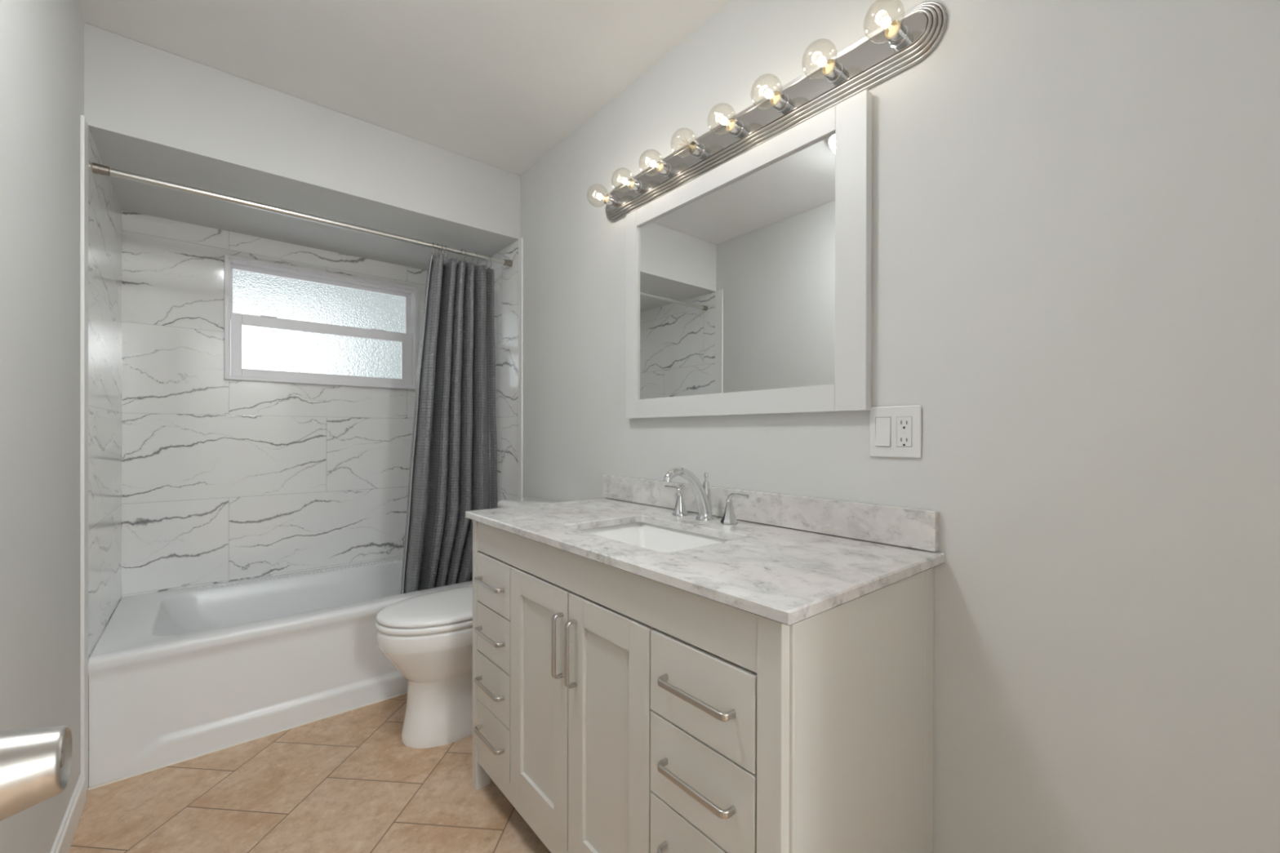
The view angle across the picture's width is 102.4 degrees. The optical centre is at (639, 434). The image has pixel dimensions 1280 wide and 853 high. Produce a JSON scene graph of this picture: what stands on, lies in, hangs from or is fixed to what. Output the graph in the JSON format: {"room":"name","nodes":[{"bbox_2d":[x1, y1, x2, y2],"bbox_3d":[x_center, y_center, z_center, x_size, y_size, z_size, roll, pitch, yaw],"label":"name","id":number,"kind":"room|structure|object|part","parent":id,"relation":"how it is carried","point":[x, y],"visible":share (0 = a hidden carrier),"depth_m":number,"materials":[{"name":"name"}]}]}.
{"room":"bathroom","nodes":[
{"label":"bathroom","id":0,"kind":"room"},
{"bbox_2d":[0,0,84,852],"bbox_3d":[-0.924,-0.084,0.525,0.120,2.465,2.830,0,0,-40],"label":"wall","id":1,"kind":"structure","parent":0,"point":[42,42],"depth_m":1.23,"materials":[{"name":"paint"}]},
{"bbox_2d":[0,725,71,821],"bbox_3d":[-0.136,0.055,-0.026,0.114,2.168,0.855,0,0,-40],"label":"door handle","id":2,"kind":"object","parent":1,"relation":"in","point":[35,763],"depth_m":0.28,"materials":[{"name":"silver metal"}]},
{"bbox_2d":[49,773,86,852],"bbox_3d":[-0.856,1.105,0.546,0.013,0.086,2.768,0,0,-40],"label":"baseboard","id":3,"kind":"structure","parent":1,"relation":"attached to","point":[64,839],"depth_m":1.46,"materials":[{"name":"white paint"}]},
{"bbox_2d":[86,126,121,790],"bbox_3d":[-2.090,0.073,1.932,0.128,2.140,0.824,0,0,-40],"label":"tiled wall","id":4,"kind":"structure","parent":0,"point":[104,210],"depth_m":1.91,"materials":[{"name":"tile"}]},
{"bbox_2d":[80,115,88,789],"bbox_3d":[-1.762,0.068,1.632,0.010,2.132,0.066,0,0,-40],"label":"trim","id":5,"kind":"structure","parent":4,"relation":"attached to","point":[84,126],"depth_m":1.61,"materials":[{"name":"white paint"}]},
{"bbox_2d":[92,162,512,266],"bbox_3d":[-1.251,-0.892,2.203,1.507,0.034,0.034,0,0,-40],"label":"shower rod","id":6,"kind":"object","parent":4,"relation":"attached to","point":[97,168],"visible":1,"depth_m":2.02,"materials":[{"name":"silver metal"}]},
{"label":"curtain hook","id":7,"kind":"object","parent":6,"relation":"hanging from","visible":0},
{"bbox_2d":[400,253,497,594],"bbox_3d":[-0.919,-0.022,2.558,0.466,1.653,0.228,0,0,-40],"label":"shower curtain","id":8,"kind":"object","parent":7,"relation":"hanging from","point":[453,469],"visible":0.94,"depth_m":2.52,"materials":[{"name":"grey fabric"}]},
{"bbox_2d":[121,209,426,597],"bbox_3d":[-1.763,-0.091,2.818,1.764,2.465,0.120,0,0,-40],"label":"wall","id":9,"kind":"structure","parent":0,"point":[223,480],"depth_m":2.52,"materials":[{"name":"tile"}]},
{"bbox_2d":[224,253,417,390],"bbox_3d":[-1.700,-0.573,2.816,0.895,0.606,0.100,0,0,-40],"label":"window","id":10,"kind":"structure","parent":9,"relation":"in","point":[284,323],"depth_m":2.76,"materials":[{"name":"glass"}]},
{"bbox_3d":[-1.717,-0.707,2.822,0.818,0.240,0.005,0,0,-40],"label":"pane","id":11,"kind":"part","parent":10,"relation":"part of","materials":[{"name":"clear glass"}]},
{"bbox_3d":[-1.709,-0.712,2.828,0.852,0.277,0.022,0,0,-40],"label":"sash","id":12,"kind":"part","parent":10,"relation":"part of","materials":[{"name":"white plastic"}]},
{"bbox_3d":[-1.687,-0.445,2.800,0.844,0.315,0.031,0,0,-40],"label":"sash","id":13,"kind":"part","parent":10,"relation":"part of","materials":[{"name":"white plastic"}]},
{"bbox_3d":[-1.694,-0.437,2.797,0.757,0.230,0.005,0,0,-40],"label":"pane","id":14,"kind":"part","parent":10,"relation":"part of","materials":[{"name":"clear glass"}]},
{"bbox_2d":[84,22,520,271],"bbox_3d":[-1.459,-1.159,2.453,1.524,0.324,0.824,0,0,-40],"label":"wall","id":15,"kind":"structure","parent":0,"point":[149,111],"depth_m":2.09,"materials":[{"name":"paint"}]},
{"bbox_2d":[68,693,551,852],"bbox_3d":[0.025,1.201,0.243,2.590,0.100,6.374,0,0,-40],"label":"floor","id":16,"kind":"structure","parent":0,"point":[347,782],"depth_m":1.61,"materials":[{"name":"beige tile"}]},
{"bbox_2d":[88,556,472,790],"bbox_3d":[-1.462,0.931,2.455,1.506,0.430,0.828,0,0,-40],"label":"bathtub","id":17,"kind":"object","parent":16,"relation":"on","point":[176,676],"visible":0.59,"depth_m":1.98,"materials":[{"name":"white ceramic"}]},
{"bbox_2d":[89,556,472,657],"bbox_3d":[-1.470,0.891,2.465,1.506,0.335,0.800,0,0,-40],"label":"basin","id":18,"kind":"object","parent":17,"relation":"in","point":[151,620],"depth_m":2.29,"materials":[{"name":"white ceramic"}]},
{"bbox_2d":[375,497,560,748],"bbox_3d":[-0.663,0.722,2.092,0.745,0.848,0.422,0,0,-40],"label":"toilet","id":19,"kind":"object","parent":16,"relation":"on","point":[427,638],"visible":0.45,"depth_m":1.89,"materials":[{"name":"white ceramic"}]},
{"bbox_3d":[-0.747,0.694,2.023,0.528,0.024,0.378,0,0,-40],"label":"seat","id":20,"kind":"part","parent":19,"relation":"part of","materials":[{"name":"plastic"}]},
{"bbox_3d":[-0.746,0.666,2.023,0.526,0.026,0.376,0,0,-40],"label":"lid","id":21,"kind":"part","parent":19,"relation":"part of","materials":[{"name":"plastic"}]},
{"bbox_3d":[-0.694,0.927,2.067,0.660,0.438,0.372,0,0,-40],"label":"bowl","id":22,"kind":"part","parent":19,"relation":"part of","materials":[{"name":"white ceramic"}]},
{"bbox_3d":[-0.456,0.314,2.263,0.208,0.034,0.422,0,0,-40],"label":"tank lid","id":23,"kind":"part","parent":19,"relation":"part of","materials":[{"name":"white ceramic"}]},
{"bbox_2d":[472,520,933,852],"bbox_3d":[0.034,0.711,1.394,0.579,0.876,1.196,0,0,-40],"label":"vanity cabinet","id":24,"kind":"object","parent":16,"relation":"on","point":[615,710],"visible":0.94,"depth_m":1.01,"materials":[{"name":"grey paint"}]},
{"bbox_3d":[-0.460,0.921,1.556,0.028,0.013,0.169,0,0,-40],"label":"handle","id":25,"kind":"part","parent":24,"relation":"part of","materials":[{"name":"silver metal"}]},
{"bbox_3d":[-0.459,0.767,1.556,0.028,0.013,0.169,0,0,-40],"label":"handle","id":26,"kind":"part","parent":24,"relation":"part of","materials":[{"name":"silver metal"}]},
{"bbox_3d":[-0.459,0.610,1.556,0.028,0.013,0.169,0,0,-40],"label":"handle","id":27,"kind":"part","parent":24,"relation":"part of","materials":[{"name":"silver metal"}]},
{"bbox_3d":[-0.459,0.453,1.555,0.028,0.013,0.169,0,0,-40],"label":"handle","id":28,"kind":"part","parent":24,"relation":"part of","materials":[{"name":"silver metal"}]},
{"bbox_3d":[-0.443,0.924,1.571,0.018,0.147,0.237,0,0,-40],"label":"drawer","id":29,"kind":"part","parent":24,"relation":"part of","materials":[{"name":"grey paint"}]},
{"bbox_3d":[-0.442,0.770,1.571,0.018,0.153,0.237,0,0,-40],"label":"drawer","id":30,"kind":"part","parent":24,"relation":"part of","materials":[{"name":"grey paint"}]},
{"bbox_3d":[-0.442,0.613,1.571,0.018,0.154,0.237,0,0,-40],"label":"drawer","id":31,"kind":"part","parent":24,"relation":"part of","materials":[{"name":"grey paint"}]},
{"bbox_3d":[-0.442,0.456,1.571,0.018,0.154,0.237,0,0,-40],"label":"drawer","id":32,"kind":"part","parent":24,"relation":"part of","materials":[{"name":"grey paint"}]},
{"bbox_3d":[-0.266,0.689,1.359,0.018,0.619,0.306,0,0,-40],"label":"door","id":33,"kind":"part","parent":24,"relation":"part of","materials":[{"name":"grey paint"}]},
{"bbox_3d":[-0.200,0.511,1.245,0.028,0.156,0.013,0,0,-40],"label":"handle","id":34,"kind":"part","parent":24,"relation":"part of","materials":[{"name":"silver metal"}]},
{"bbox_3d":[-0.162,0.511,1.199,0.028,0.156,0.013,0,0,-40],"label":"handle","id":35,"kind":"part","parent":24,"relation":"part of","materials":[{"name":"silver metal"}]},
{"bbox_3d":[-0.071,0.690,1.125,0.018,0.619,0.296,0,0,-40],"label":"door","id":36,"kind":"part","parent":24,"relation":"part of","materials":[{"name":"grey paint"}]},
{"bbox_3d":[0.091,0.770,0.895,0.028,0.013,0.169,0,0,-40],"label":"handle","id":37,"kind":"part","parent":24,"relation":"part of","materials":[{"name":"silver metal"}]},
{"bbox_3d":[0.106,0.773,0.912,0.018,0.153,0.250,0,0,-40],"label":"drawer","id":38,"kind":"part","parent":24,"relation":"part of","materials":[{"name":"grey paint"}]},
{"bbox_3d":[0.091,0.613,0.895,0.028,0.013,0.169,0,0,-40],"label":"handle","id":39,"kind":"part","parent":24,"relation":"part of","materials":[{"name":"silver metal"}]},
{"bbox_3d":[0.092,0.455,0.895,0.028,0.013,0.169,0,0,-40],"label":"handle","id":40,"kind":"part","parent":24,"relation":"part of","materials":[{"name":"silver metal"}]},
{"bbox_3d":[0.107,0.616,0.912,0.018,0.154,0.250,0,0,-40],"label":"drawer","id":41,"kind":"part","parent":24,"relation":"part of","materials":[{"name":"grey paint"}]},
{"bbox_3d":[0.107,0.458,0.912,0.018,0.154,0.250,0,0,-40],"label":"drawer","id":42,"kind":"part","parent":24,"relation":"part of","materials":[{"name":"grey paint"}]},
{"bbox_2d":[465,497,944,625],"bbox_3d":[0.042,0.262,1.392,0.573,0.021,1.227,0,0,-40],"label":"countertop","id":43,"kind":"structure","parent":24,"relation":"on","point":[785,575],"depth_m":1.06,"materials":[{"name":"stone"}]},
{"bbox_2d":[579,522,728,552],"bbox_3d":[0.027,0.344,1.351,0.352,0.141,0.492,0,0,-40],"label":"sink","id":44,"kind":"object","parent":43,"relation":"in","point":[657,538],"visible":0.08,"depth_m":1.52,"materials":[{"name":"ceramic"}]},
{"bbox_2d":[662,466,749,525],"bbox_3d":[0.138,0.172,1.488,0.189,0.159,0.330,0,0,-40],"label":"faucet","id":45,"kind":"object","parent":43,"relation":"on","point":[702,495],"visible":1,"depth_m":1.50,"materials":[{"name":"silver metal"}]},
{"bbox_3d":[0.106,0.175,1.630,0.014,0.029,0.073,0,0,-40],"label":"lever","id":46,"kind":"part","parent":45,"relation":"part of","materials":[{"name":"silver metal"}]},
{"bbox_3d":[0.125,0.217,1.607,0.049,0.069,0.049,0,0,-40],"label":"handle","id":47,"kind":"part","parent":45,"relation":"part of","materials":[{"name":"silver metal"}]},
{"bbox_3d":[0.140,0.172,1.486,0.189,0.159,0.052,0,0,-40],"label":"spout","id":48,"kind":"part","parent":45,"relation":"part of","materials":[{"name":"silver metal"}]},
{"bbox_3d":[0.197,0.128,1.528,0.013,0.032,0.013,0,0,-40],"label":"lift rod","id":49,"kind":"part","parent":45,"relation":"part of","materials":[{"name":"silver metal"}]},
{"bbox_3d":[0.197,0.191,1.534,0.039,0.103,0.039,0,0,-40],"label":"spout","id":50,"kind":"part","parent":45,"relation":"part of","materials":[{"name":"silver metal"}]},
{"bbox_3d":[0.252,0.217,1.455,0.045,0.069,0.045,0,0,28],"label":"handle","id":51,"kind":"part","parent":45,"relation":"part of","materials":[{"name":"silver metal"}]},
{"bbox_3d":[0.271,0.176,1.432,0.014,0.029,0.073,0,0,-40],"label":"lever","id":52,"kind":"part","parent":45,"relation":"part of","materials":[{"name":"silver metal"}]},
{"bbox_2d":[77,0,731,176],"bbox_3d":[0.031,-1.364,0.237,2.590,0.100,6.374,0,0,-40],"label":"ceiling","id":53,"kind":"structure","parent":0,"point":[500,84],"depth_m":1.76,"materials":[{"name":"paint"}]},
{"bbox_2d":[478,240,518,508],"bbox_3d":[-0.833,0.074,2.979,0.128,2.140,0.824,0,0,-40],"label":"tiled wall","id":54,"kind":"structure","parent":0,"point":[505,277],"depth_m":2.73,"materials":[{"name":"tile"}]},
{"bbox_2d":[518,237,523,497],"bbox_3d":[-0.607,0.074,2.614,0.010,2.142,0.036,0,0,-40],"label":"trim","id":55,"kind":"structure","parent":54,"relation":"attached to","point":[520,240],"depth_m":2.60,"materials":[{"name":"white paint"}]},
{"bbox_2d":[520,0,1279,852],"bbox_3d":[0.339,-0.084,1.577,0.120,2.465,2.830,0,0,-40],"label":"wall","id":56,"kind":"structure","parent":0,"point":[1076,203],"depth_m":0.97,"materials":[{"name":"paint"}]},
{"bbox_2d":[625,88,872,418],"bbox_3d":[0.250,-0.436,1.567,0.029,0.754,0.913,0,0,-40],"label":"mirror","id":57,"kind":"object","parent":56,"relation":"attached to","point":[748,282],"visible":1,"depth_m":1.44,"materials":[{"name":"white paint"}]},
{"bbox_3d":[0.244,-0.092,1.575,0.029,0.067,0.772,0,0,-40],"label":"rail","id":58,"kind":"part","parent":57,"relation":"part of","materials":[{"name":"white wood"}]},
{"bbox_3d":[0.245,-0.783,1.573,0.029,0.060,0.772,0,0,-40],"label":"rail","id":59,"kind":"part","parent":57,"relation":"part of","materials":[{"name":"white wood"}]},
{"bbox_3d":[0.243,-0.439,1.573,0.006,0.635,0.780,0,0,-40],"label":"glass","id":60,"kind":"part","parent":57,"relation":"part of","materials":[{"name":"white mirror"}]},
{"bbox_2d":[586,0,946,222],"bbox_3d":[0.208,-0.893,1.532,0.139,0.127,1.236,0,0,-40],"label":"vanity light","id":61,"kind":"object","parent":56,"relation":"attached to","point":[877,57],"depth_m":1.35,"materials":[{"name":"silver metal"}]},
{"bbox_3d":[-0.152,-0.894,1.931,0.097,0.080,0.080,0,0,-40],"label":"light bulb","id":62,"kind":"part","parent":61,"relation":"part of","materials":[{"name":"clear glass"}]},
{"bbox_3d":[-0.128,-0.894,1.951,0.035,0.025,0.025,0,0,-40],"label":"stem","id":63,"kind":"part","parent":61,"relation":"part of","materials":[{"name":"gold metal"}]},
{"bbox_2d":[603,193,616,207],"bbox_3d":[-0.116,-0.894,1.962,0.034,0.043,0.043,0,0,-40],"label":"socket","id":64,"kind":"object","parent":61,"relation":"attached to","point":[611,202],"depth_m":1.96,"materials":[{"name":"silver metal"}]},
{"bbox_3d":[-0.055,-0.894,1.814,0.097,0.080,0.080,0,0,-40],"label":"light bulb","id":65,"kind":"part","parent":61,"relation":"part of","materials":[{"name":"clear glass"}]},
{"bbox_3d":[-0.031,-0.894,1.834,0.035,0.025,0.025,0,0,-40],"label":"stem","id":66,"kind":"part","parent":61,"relation":"part of","materials":[{"name":"gold metal"}]},
{"bbox_2d":[627,178,642,193],"bbox_3d":[-0.018,-0.894,1.844,0.034,0.043,0.043,0,0,-40],"label":"socket","id":67,"kind":"object","parent":61,"relation":"attached to","point":[637,186],"depth_m":1.84,"materials":[{"name":"silver metal"}]},
{"bbox_3d":[0.043,-0.893,1.697,0.097,0.080,0.080,0,0,-40],"label":"light bulb","id":68,"kind":"part","parent":61,"relation":"part of","materials":[{"name":"clear glass"}]},
{"bbox_3d":[0.067,-0.893,1.717,0.035,0.025,0.025,0,0,-40],"label":"stem","id":69,"kind":"part","parent":61,"relation":"part of","materials":[{"name":"gold metal"}]},
{"bbox_2d":[656,160,671,177],"bbox_3d":[0.079,-0.893,1.727,0.034,0.043,0.043,0,0,-40],"label":"socket","id":70,"kind":"object","parent":61,"relation":"attached to","point":[666,171],"depth_m":1.72,"materials":[{"name":"silver metal"}]},
{"bbox_3d":[0.141,-0.893,1.580,0.097,0.080,0.080,0,0,-40],"label":"light bulb","id":71,"kind":"part","parent":61,"relation":"part of","materials":[{"name":"clear glass"}]},
{"bbox_3d":[0.164,-0.893,1.600,0.035,0.025,0.025,0,0,-40],"label":"stem","id":72,"kind":"part","parent":61,"relation":"part of","materials":[{"name":"gold metal"}]},
{"bbox_2d":[688,141,705,158],"bbox_3d":[0.177,-0.893,1.610,0.034,0.043,0.043,0,0,-40],"label":"socket","id":73,"kind":"object","parent":61,"relation":"attached to","point":[700,152],"depth_m":1.61,"materials":[{"name":"silver metal"}]},
{"bbox_3d":[0.238,-0.892,1.463,0.097,0.080,0.080,0,0,-40],"label":"light bulb","id":74,"kind":"part","parent":61,"relation":"part of","materials":[{"name":"clear glass"}]},
{"bbox_3d":[0.262,-0.892,1.483,0.035,0.025,0.025,0,0,-40],"label":"stem","id":75,"kind":"part","parent":61,"relation":"part of","materials":[{"name":"gold metal"}]},
{"bbox_2d":[725,118,743,137],"bbox_3d":[0.274,-0.892,1.493,0.034,0.043,0.043,0,0,-40],"label":"socket","id":76,"kind":"object","parent":61,"relation":"attached to","point":[738,130],"depth_m":1.49,"materials":[{"name":"silver metal"}]},
{"bbox_3d":[0.336,-0.892,1.346,0.097,0.080,0.080,0,0,-40],"label":"light bulb","id":77,"kind":"part","parent":61,"relation":"part of","materials":[{"name":"clear glass"}]},
{"bbox_3d":[0.359,-0.892,1.366,0.035,0.025,0.025,0,0,-40],"label":"stem","id":78,"kind":"part","parent":61,"relation":"part of","materials":[{"name":"gold metal"}]},
{"bbox_2d":[769,90,789,112],"bbox_3d":[0.372,-0.892,1.376,0.034,0.043,0.043,0,0,-40],"label":"socket","id":79,"kind":"object","parent":61,"relation":"attached to","point":[783,105],"depth_m":1.37,"materials":[{"name":"silver metal"}]},
{"bbox_3d":[0.433,-0.891,1.229,0.097,0.080,0.080,0,0,-40],"label":"light bulb","id":80,"kind":"part","parent":61,"relation":"part of","materials":[{"name":"clear glass"}]},
{"bbox_3d":[0.457,-0.891,1.249,0.035,0.025,0.025,0,0,-40],"label":"stem","id":81,"kind":"part","parent":61,"relation":"part of","materials":[{"name":"gold metal"}]},
{"bbox_2d":[821,58,843,83],"bbox_3d":[0.469,-0.891,1.259,0.034,0.043,0.043,0,0,-40],"label":"socket","id":82,"kind":"object","parent":61,"relation":"attached to","point":[836,76],"depth_m":1.26,"materials":[{"name":"silver metal"}]},
{"bbox_3d":[0.531,-0.891,1.112,0.097,0.080,0.080,0,0,-40],"label":"light bulb","id":83,"kind":"part","parent":61,"relation":"part of","materials":[{"name":"clear glass"}]},
{"bbox_3d":[0.554,-0.891,1.131,0.035,0.025,0.025,0,0,-40],"label":"stem","id":84,"kind":"part","parent":61,"relation":"part of","materials":[{"name":"gold metal"}]},
{"bbox_2d":[884,19,908,48],"bbox_3d":[0.567,-0.891,1.142,0.034,0.043,0.043,0,0,-40],"label":"socket","id":85,"kind":"object","parent":61,"relation":"attached to","point":[900,39],"depth_m":1.14,"materials":[{"name":"silver metal"}]},
{"bbox_2d":[603,475,938,551],"bbox_3d":[0.250,0.206,1.573,0.020,0.087,1.216,0,0,-40],"label":"backsplash","id":86,"kind":"structure","parent":56,"relation":"attached to","point":[904,526],"depth_m":1.33,"materials":[{"name":"stone"}]},
{"bbox_2d":[869,404,921,457],"bbox_3d":[0.584,-0.007,1.182,0.010,0.118,0.116,0,0,-40],"label":"wall plate","id":87,"kind":"object","parent":56,"relation":"attached to","point":[894,431],"visible":1,"depth_m":1.18,"materials":[{"name":"white plastic"}]},
{"bbox_2d":[875,417,890,446],"bbox_3d":[0.566,-0.007,1.199,0.004,0.066,0.034,0,0,-40],"label":"rocker switch","id":88,"kind":"object","parent":87,"relation":"attached to","point":[882,424],"depth_m":1.20,"materials":[{"name":"white plastic"}]},
{"bbox_2d":[896,416,912,447],"bbox_3d":[0.598,-0.007,1.164,0.001,0.069,0.034,0,0,-40],"label":"outlet","id":89,"kind":"object","parent":87,"relation":"attached to","point":[904,424],"depth_m":1.16,"materials":[{"name":"white plastic"}]}
]}

